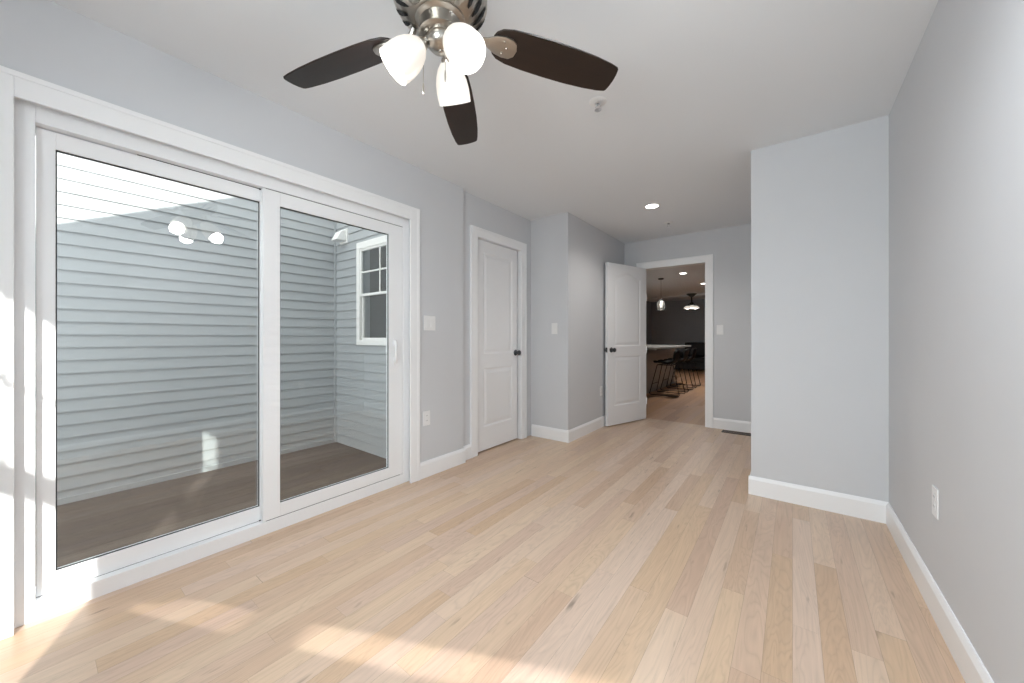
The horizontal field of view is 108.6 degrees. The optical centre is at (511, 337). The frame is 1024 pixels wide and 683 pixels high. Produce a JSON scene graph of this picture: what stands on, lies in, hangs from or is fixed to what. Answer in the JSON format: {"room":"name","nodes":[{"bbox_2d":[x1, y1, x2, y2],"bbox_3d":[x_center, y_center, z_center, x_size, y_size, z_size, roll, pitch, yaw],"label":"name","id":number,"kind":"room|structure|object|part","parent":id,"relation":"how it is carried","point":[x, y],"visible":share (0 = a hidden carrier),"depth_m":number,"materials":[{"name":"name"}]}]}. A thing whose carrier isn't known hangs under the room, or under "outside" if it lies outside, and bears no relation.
{"room":"empty bedroom","nodes":[
{"label":"empty bedroom","id":0,"kind":"room"},
{"bbox_2d":[35,135,334,503],"bbox_3d":[-3.840,-1.012,2.341,0.134,4.955,5.462,0,0,37],"label":"wall","id":1,"kind":"structure","parent":0,"point":[157,278],"depth_m":3.28,"materials":[{"name":"grey plastic"}]},
{"bbox_2d":[35,439,334,510],"bbox_3d":[-3.799,1.243,2.291,0.020,0.045,5.432,0,0,37],"label":"trim","id":2,"kind":"structure","parent":1,"relation":"attached to","point":[84,496],"depth_m":3.27,"materials":[{"name":"grey plastic"}]},
{"bbox_2d":[334,222,336,441],"bbox_3d":[-2.139,-0.412,4.460,0.028,3.355,0.028,0,0,37],"label":"trim","id":3,"kind":"structure","parent":1,"relation":"attached to","point":[335,223],"depth_m":4.45,"materials":[{"name":"grey plastic"}]},
{"bbox_2d":[35,442,385,585],"bbox_3d":[-3.043,1.336,1.732,1.900,0.140,5.462,0,0,37],"label":"deck","id":4,"kind":"object","parent":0,"point":[87,528],"visible":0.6,"depth_m":2.86,"materials":[{"name":"brown wood"}]},
{"bbox_2d":[0,0,463,480],"bbox_3d":[-1.520,-0.049,2.002,0.194,2.560,3.337,0,0,37],"label":"wall","id":5,"kind":"structure","parent":0,"point":[46,40],"depth_m":2.05,"materials":[{"name":"paint"}]},
{"bbox_2d":[0,65,419,639],"bbox_3d":[-1.319,0.057,2.088,0.022,2.108,1.964,0,0,37],"label":"trim","id":6,"kind":"structure","parent":5,"relation":"attached to","point":[13,83],"depth_m":1.44,"materials":[{"name":"paint"}]},
{"bbox_2d":[14,98,408,627],"bbox_3d":[-1.398,0.143,2.150,0.208,2.136,1.842,0,0,37],"label":"door","id":7,"kind":"structure","parent":5,"relation":"in","point":[64,587],"depth_m":1.67,"materials":[{"name":"white plastic"}]},
{"bbox_3d":[-1.656,0.098,1.819,0.034,1.881,0.854,0,0,37],"label":"fixed panel","id":8,"kind":"part","parent":7,"relation":"part of","materials":[{"name":"white plastic"}]},
{"bbox_3d":[-1.129,0.097,2.447,0.034,1.879,0.932,0,0,37],"label":"sliding panel","id":9,"kind":"part","parent":7,"relation":"part of","materials":[{"name":"white plastic"}]},
{"bbox_3d":[-0.861,0.106,2.729,0.028,0.200,0.061,0,0,-34],"label":"pull handle","id":10,"kind":"part","parent":7,"relation":"part of","materials":[{"name":"white plastic"}]},
{"bbox_2d":[423,410,429,425],"bbox_3d":[-0.681,0.643,2.935,0.007,0.118,0.072,0,0,37],"label":"wall outlet","id":11,"kind":"object","parent":5,"relation":"attached to","point":[426,414],"visible":1,"depth_m":2.93,"materials":[{"name":"plastic"}]},
{"bbox_2d":[424,315,434,329],"bbox_3d":[-0.661,-0.117,2.960,0.010,0.118,0.118,0,0,37],"label":"light switch","id":12,"kind":"object","parent":5,"relation":"attached to","point":[429,321],"visible":1,"depth_m":2.96,"materials":[{"name":"plastic"}]},
{"bbox_2d":[420,448,465,479],"bbox_3d":[-0.572,1.047,3.073,0.014,0.128,0.507,0,0,37],"label":"baseboard","id":13,"kind":"structure","parent":5,"relation":"attached to","point":[433,466],"depth_m":3.05,"materials":[{"name":"paint"}]},
{"bbox_2d":[336,223,385,458],"bbox_3d":[-1.354,-0.312,3.946,1.900,3.555,0.134,0,0,37],"label":"wall","id":14,"kind":"structure","parent":0,"point":[361,369],"depth_m":4.22,"materials":[{"name":"grey plastic"}]},
{"bbox_2d":[331,228,348,244],"bbox_3d":[-2.018,-1.189,4.300,0.165,0.170,0.137,0,0,37],"label":"vent hood","id":15,"kind":"object","parent":14,"relation":"attached to","point":[341,236],"visible":1,"depth_m":4.28,"materials":[{"name":"plastic"}]},
{"bbox_3d":[-1.984,-1.189,4.343,0.165,0.170,0.026,0,0,37],"label":"mounting plate","id":16,"kind":"part","parent":15,"relation":"part of","materials":[{"name":"white plastic"}]},
{"bbox_2d":[356,235,385,345],"bbox_3d":[-1.390,-0.491,3.902,0.885,1.147,0.054,0,0,37],"label":"window","id":17,"kind":"structure","parent":14,"relation":"in","point":[378,242],"depth_m":4.11,"materials":[{"name":"white plastic"}]},
{"bbox_3d":[-1.395,-0.725,3.896,0.753,0.528,0.022,0,0,37],"label":"sash","id":18,"kind":"part","parent":17,"relation":"part of","materials":[{"name":"white plastic"}]},
{"bbox_3d":[-1.380,-0.231,3.915,0.753,0.517,0.022,0,0,37],"label":"sash","id":19,"kind":"part","parent":17,"relation":"part of","materials":[{"name":"white plastic"}]},
{"bbox_2d":[370,246,385,337],"bbox_3d":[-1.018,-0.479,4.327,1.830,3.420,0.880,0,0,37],"label":"window pane","id":20,"kind":"structure","parent":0,"point":[377,302],"depth_m":4.79,"materials":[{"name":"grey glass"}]},
{"bbox_2d":[0,369,964,682],"bbox_3d":[2.732,1.171,6.217,5.400,0.120,15.200,0,0,37],"label":"floor","id":21,"kind":"structure","parent":0,"point":[638,551],"depth_m":1.60,"materials":[{"name":"brown wood"}]},
{"bbox_2d":[649,350,684,396],"bbox_3d":[3.039,0.672,7.191,0.552,0.876,0.485,0,0,37],"label":"bar stool","id":22,"kind":"object","parent":21,"relation":"on","point":[676,355],"visible":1,"depth_m":7.08,"materials":[{"name":"black metal"}]},
{"bbox_2d":[646,345,690,393],"bbox_3d":[3.018,0.648,8.232,1.250,0.925,2.850,0,0,37],"label":"kitchen island","id":23,"kind":"object","parent":21,"relation":"on","point":[654,352],"visible":0.39,"depth_m":7.88,"materials":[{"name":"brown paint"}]},
{"bbox_2d":[646,345,690,349],"bbox_3d":[3.018,0.206,8.232,1.250,0.040,2.850,0,0,37],"label":"island countertop","id":24,"kind":"structure","parent":23,"relation":"on","point":[649,347],"depth_m":7.68,"materials":[{"name":"stone"}]},
{"bbox_2d":[660,349,693,391],"bbox_3d":[3.494,0.672,7.787,0.552,0.876,0.485,0,0,37],"label":"bar stool","id":25,"kind":"object","parent":21,"relation":"on","point":[685,351],"visible":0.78,"depth_m":7.66,"materials":[{"name":"black metal"}]},
{"bbox_2d":[670,348,700,387],"bbox_3d":[3.962,0.672,8.399,0.552,0.876,0.485,0,0,37],"label":"bar stool","id":26,"kind":"object","parent":21,"relation":"on","point":[693,351],"visible":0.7,"depth_m":8.26,"materials":[{"name":"black metal"}]},
{"bbox_2d":[675,342,704,369],"bbox_3d":[6.594,0.616,12.101,2.180,0.910,0.840,0,0,37],"label":"sofa","id":27,"kind":"object","parent":21,"relation":"on","point":[699,359],"visible":0.16,"depth_m":12.34,"materials":[{"name":"black fabric"}]},
{"bbox_3d":[5.807,0.781,12.702,0.200,0.580,0.840,0,0,37],"label":"armrest","id":28,"kind":"part","parent":27,"relation":"part of","materials":[{"name":"black fabric"}]},
{"bbox_2d":[683,356,704,362],"bbox_3d":[6.163,0.731,12.279,0.880,0.160,0.600,0,0,37],"label":"seat cushion","id":29,"kind":"object","parent":27,"relation":"on","point":[698,359],"depth_m":12.02,"materials":[{"name":"black fabric"}]},
{"bbox_2d":[685,342,704,356],"bbox_3d":[6.406,0.406,12.597,0.880,0.490,0.240,0,0,37],"label":"cushion","id":30,"kind":"object","parent":27,"relation":"on","point":[700,346],"depth_m":12.51,"materials":[{"name":"black fabric"}]},
{"bbox_2d":[721,430,750,435],"bbox_3d":[2.615,1.108,4.275,0.300,0.006,0.120,0,0,37],"label":"floor vent","id":31,"kind":"object","parent":21,"relation":"in","point":[726,431],"visible":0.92,"depth_m":4.28,"materials":[{"name":"brown metal"}]},
{"bbox_2d":[50,0,937,301],"bbox_3d":[2.732,-1.389,6.217,5.400,0.120,15.200,0,0,37],"label":"ceiling","id":32,"kind":"structure","parent":0,"point":[698,86],"depth_m":1.97,"materials":[{"name":"white paint"}]},
{"bbox_2d":[283,0,617,144],"bbox_3d":[-0.204,-1.063,1.165,1.245,0.532,1.190,0,0,-35],"label":"ceiling fan","id":33,"kind":"object","parent":32,"relation":"hanging from","point":[449,29],"visible":1,"depth_m":1.26,"materials":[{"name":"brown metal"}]},
{"bbox_3d":[-0.622,-0.995,1.339,0.473,0.006,0.136,-4,11,19],"label":"blade","id":34,"kind":"part","parent":33,"relation":"part of","materials":[{"name":"brown wood"}]},
{"bbox_3d":[-0.350,-0.897,1.183,0.144,0.144,0.116,0,0,-12],"label":"lamp shade","id":35,"kind":"part","parent":33,"relation":"part of","materials":[{"name":"white glass"}]},
{"bbox_3d":[-0.290,-0.955,1.195,0.057,0.051,0.043,0,0,-10],"label":"lamp arm","id":36,"kind":"part","parent":33,"relation":"part of","materials":[{"name":"silver metal"}]},
{"bbox_3d":[-0.214,-0.892,1.319,0.125,0.146,0.138,0,0,37],"label":"lamp shade","id":37,"kind":"part","parent":33,"relation":"part of","materials":[{"name":"white glass"}]},
{"bbox_3d":[-0.228,-0.995,1.617,0.136,0.006,0.473,-13,-4,0],"label":"blade","id":38,"kind":"part","parent":33,"relation":"part of","materials":[{"name":"brown wood"}]},
{"bbox_3d":[-0.163,-0.911,1.139,0.075,0.080,0.056,0,0,37],"label":"bulb","id":39,"kind":"part","parent":33,"relation":"part of","materials":[{"name":"white glass"}]},
{"bbox_3d":[-0.151,-0.894,1.127,0.141,0.145,0.117,0,0,37],"label":"lamp shade","id":40,"kind":"part","parent":33,"relation":"part of","materials":[{"name":"white glass"}]},
{"bbox_3d":[0.159,-0.995,1.328,0.473,0.006,0.136,4,-14,-17],"label":"blade","id":41,"kind":"part","parent":33,"relation":"part of","materials":[{"name":"brown wood"}]},
{"bbox_2d":[589,96,606,111],"bbox_3d":[0.484,-1.304,2.070,0.098,0.050,0.098,0,0,37],"label":"sprinkler","id":42,"kind":"object","parent":32,"relation":"attached to","point":[598,101],"visible":1,"depth_m":2.06,"materials":[{"name":"metal"}]},
{"bbox_2d":[643,203,660,208],"bbox_3d":[1.413,-1.326,3.713,0.174,0.006,0.174,0,0,37],"label":"recessed light","id":43,"kind":"object","parent":32,"relation":"in","point":[651,205],"visible":1,"depth_m":3.71,"materials":[{"name":"plastic"}]},
{"bbox_2d":[664,221,672,226],"bbox_3d":[1.807,-1.304,4.245,0.098,0.050,0.098,0,0,37],"label":"sprinkler","id":44,"kind":"object","parent":32,"relation":"attached to","point":[668,223],"visible":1,"depth_m":4.23,"materials":[{"name":"metal"}]},
{"bbox_2d":[684,293,698,308],"bbox_3d":[5.417,-1.097,11.130,0.425,0.465,0.425,0,0,37],"label":"ceiling lamp","id":45,"kind":"object","parent":32,"relation":"hanging from","point":[691,295],"visible":1,"depth_m":11.08,"materials":[{"name":"black metal"}]},
{"bbox_2d":[464,191,530,445],"bbox_3d":[-0.186,-0.049,3.785,0.151,2.560,1.117,0,0,37],"label":"wall","id":46,"kind":"structure","parent":0,"point":[478,212],"depth_m":3.57,"materials":[{"name":"paint"}]},
{"bbox_2d":[464,444,470,459],"bbox_3d":[-0.416,1.047,3.344,0.018,0.128,0.114,0,0,37],"label":"baseboard","id":47,"kind":"structure","parent":46,"relation":"attached to","point":[467,447],"depth_m":3.35,"materials":[{"name":"paint"}]},
{"bbox_2d":[470,225,526,457],"bbox_3d":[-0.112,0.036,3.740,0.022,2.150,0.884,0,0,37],"label":"trim","id":48,"kind":"structure","parent":46,"relation":"attached to","point":[475,232],"depth_m":3.45,"materials":[{"name":"paint"}]},
{"bbox_2d":[478,239,520,451],"bbox_3d":[-0.134,0.077,3.738,0.102,2.040,0.667,0,0,37],"label":"door","id":49,"kind":"structure","parent":46,"relation":"in","point":[497,265],"depth_m":3.74,"materials":[{"name":"paint"}]},
{"bbox_3d":[0.063,0.163,3.966,0.067,0.064,0.064,0,0,37],"label":"knob","id":50,"kind":"part","parent":49,"relation":"part of","materials":[{"name":"metal"}]},
{"bbox_2d":[531,212,623,429],"bbox_3d":[0.881,-0.049,4.789,0.630,2.560,1.774,0,0,37],"label":"wall","id":51,"kind":"structure","parent":0,"point":[569,255],"depth_m":4.09,"materials":[{"name":"paint"}]},
{"bbox_2d":[531,424,568,442],"bbox_3d":[0.412,1.047,4.022,0.474,0.128,0.014,0,0,37],"label":"baseboard","id":52,"kind":"structure","parent":51,"relation":"attached to","point":[550,433],"depth_m":4.01,"materials":[{"name":"paint"}]},
{"bbox_2d":[552,323,556,333],"bbox_3d":[0.459,-0.097,3.989,0.072,0.118,0.010,0,0,37],"label":"light switch","id":53,"kind":"object","parent":51,"relation":"attached to","point":[554,325],"visible":1,"depth_m":3.99,"materials":[{"name":"plastic"}]},
{"bbox_2d":[569,415,604,442],"bbox_3d":[1.098,1.047,4.542,0.014,0.128,1.644,0,0,37],"label":"baseboard","id":54,"kind":"structure","parent":51,"relation":"attached to","point":[582,430],"depth_m":4.21,"materials":[{"name":"paint"}]},
{"bbox_2d":[646,301,650,344],"bbox_3d":[2.485,-0.049,10.261,0.100,2.560,8.871,0,0,37],"label":"wall","id":55,"kind":"structure","parent":0,"point":[648,304],"depth_m":13.48,"materials":[{"name":"paint"}]},
{"bbox_2d":[647,294,704,299],"bbox_3d":[6.342,-1.307,10.947,5.200,0.045,0.400,0,0,37],"label":"trim","id":56,"kind":"structure","parent":55,"relation":"attached to","point":[696,295],"depth_m":11.77,"materials":[{"name":"white paint"}]},
{"bbox_2d":[651,299,704,356],"bbox_3d":[7.313,-0.049,12.219,5.400,2.560,0.100,0,0,37],"label":"wall","id":57,"kind":"structure","parent":0,"point":[673,324],"depth_m":13.20,"materials":[{"name":"paint"}]},
{"bbox_2d":[624,224,750,421],"bbox_3d":[1.861,-0.049,5.075,5.400,2.560,0.130,0,0,37],"label":"wall","id":58,"kind":"structure","parent":0,"point":[730,247],"depth_m":4.42,"materials":[{"name":"paint"}]},
{"bbox_2d":[604,262,646,425],"bbox_3d":[1.477,0.081,4.811,0.798,2.036,0.169,0,0,-39],"label":"door","id":59,"kind":"structure","parent":58,"relation":"in","point":[625,350],"depth_m":4.74,"materials":[{"name":"paint"}]},
{"bbox_2d":[636,254,712,427],"bbox_3d":[2.097,0.043,4.800,0.942,2.136,0.022,0,0,37],"label":"trim","id":60,"kind":"structure","parent":58,"relation":"attached to","point":[707,259],"depth_m":4.55,"materials":[{"name":"paint"}]},
{"bbox_2d":[646,263,704,270],"bbox_3d":[2.138,0.085,4.864,0.782,2.052,0.130,0,0,37],"label":"trim","id":61,"kind":"structure","parent":58,"relation":"attached to","point":[696,263],"depth_m":4.83,"materials":[{"name":"paint"}]},
{"bbox_2d":[717,325,722,334],"bbox_3d":[2.532,-0.095,4.476,0.072,0.118,0.010,0,0,37],"label":"light switch","id":62,"kind":"object","parent":58,"relation":"attached to","point":[719,327],"visible":1,"depth_m":4.47,"materials":[{"name":"plastic"}]},
{"bbox_2d":[713,417,750,432],"bbox_3d":[2.688,1.047,4.354,0.540,0.128,0.014,0,0,37],"label":"baseboard","id":63,"kind":"structure","parent":58,"relation":"attached to","point":[718,423],"depth_m":4.39,"materials":[{"name":"paint"}]},
{"bbox_2d":[751,115,888,501],"bbox_3d":[2.627,-0.049,3.158,0.815,2.560,1.988,0,0,37],"label":"wall","id":64,"kind":"structure","parent":0,"point":[820,201],"depth_m":2.38,"materials":[{"name":"paint"}]},
{"bbox_2d":[889,0,1023,682],"bbox_3d":[1.052,-0.049,0.524,0.123,2.560,4.111,0,0,37],"label":"wall","id":65,"kind":"structure","parent":0,"point":[956,116],"depth_m":1.23,"materials":[{"name":"paint"}]},
{"bbox_2d":[748,472,993,682],"bbox_3d":[1.373,1.047,1.628,0.706,0.128,5.914,0,0,37],"label":"baseboard","id":66,"kind":"structure","parent":65,"relation":"attached to","point":[972,669],"depth_m":1.88,"materials":[{"name":"paint"}]},
{"bbox_2d":[932,485,938,519],"bbox_3d":[1.695,0.659,1.474,0.007,0.118,0.072,0,0,37],"label":"wall outlet","id":67,"kind":"object","parent":65,"relation":"attached to","point":[935,492],"visible":1,"depth_m":1.46,"materials":[{"name":"plastic"}]}
]}

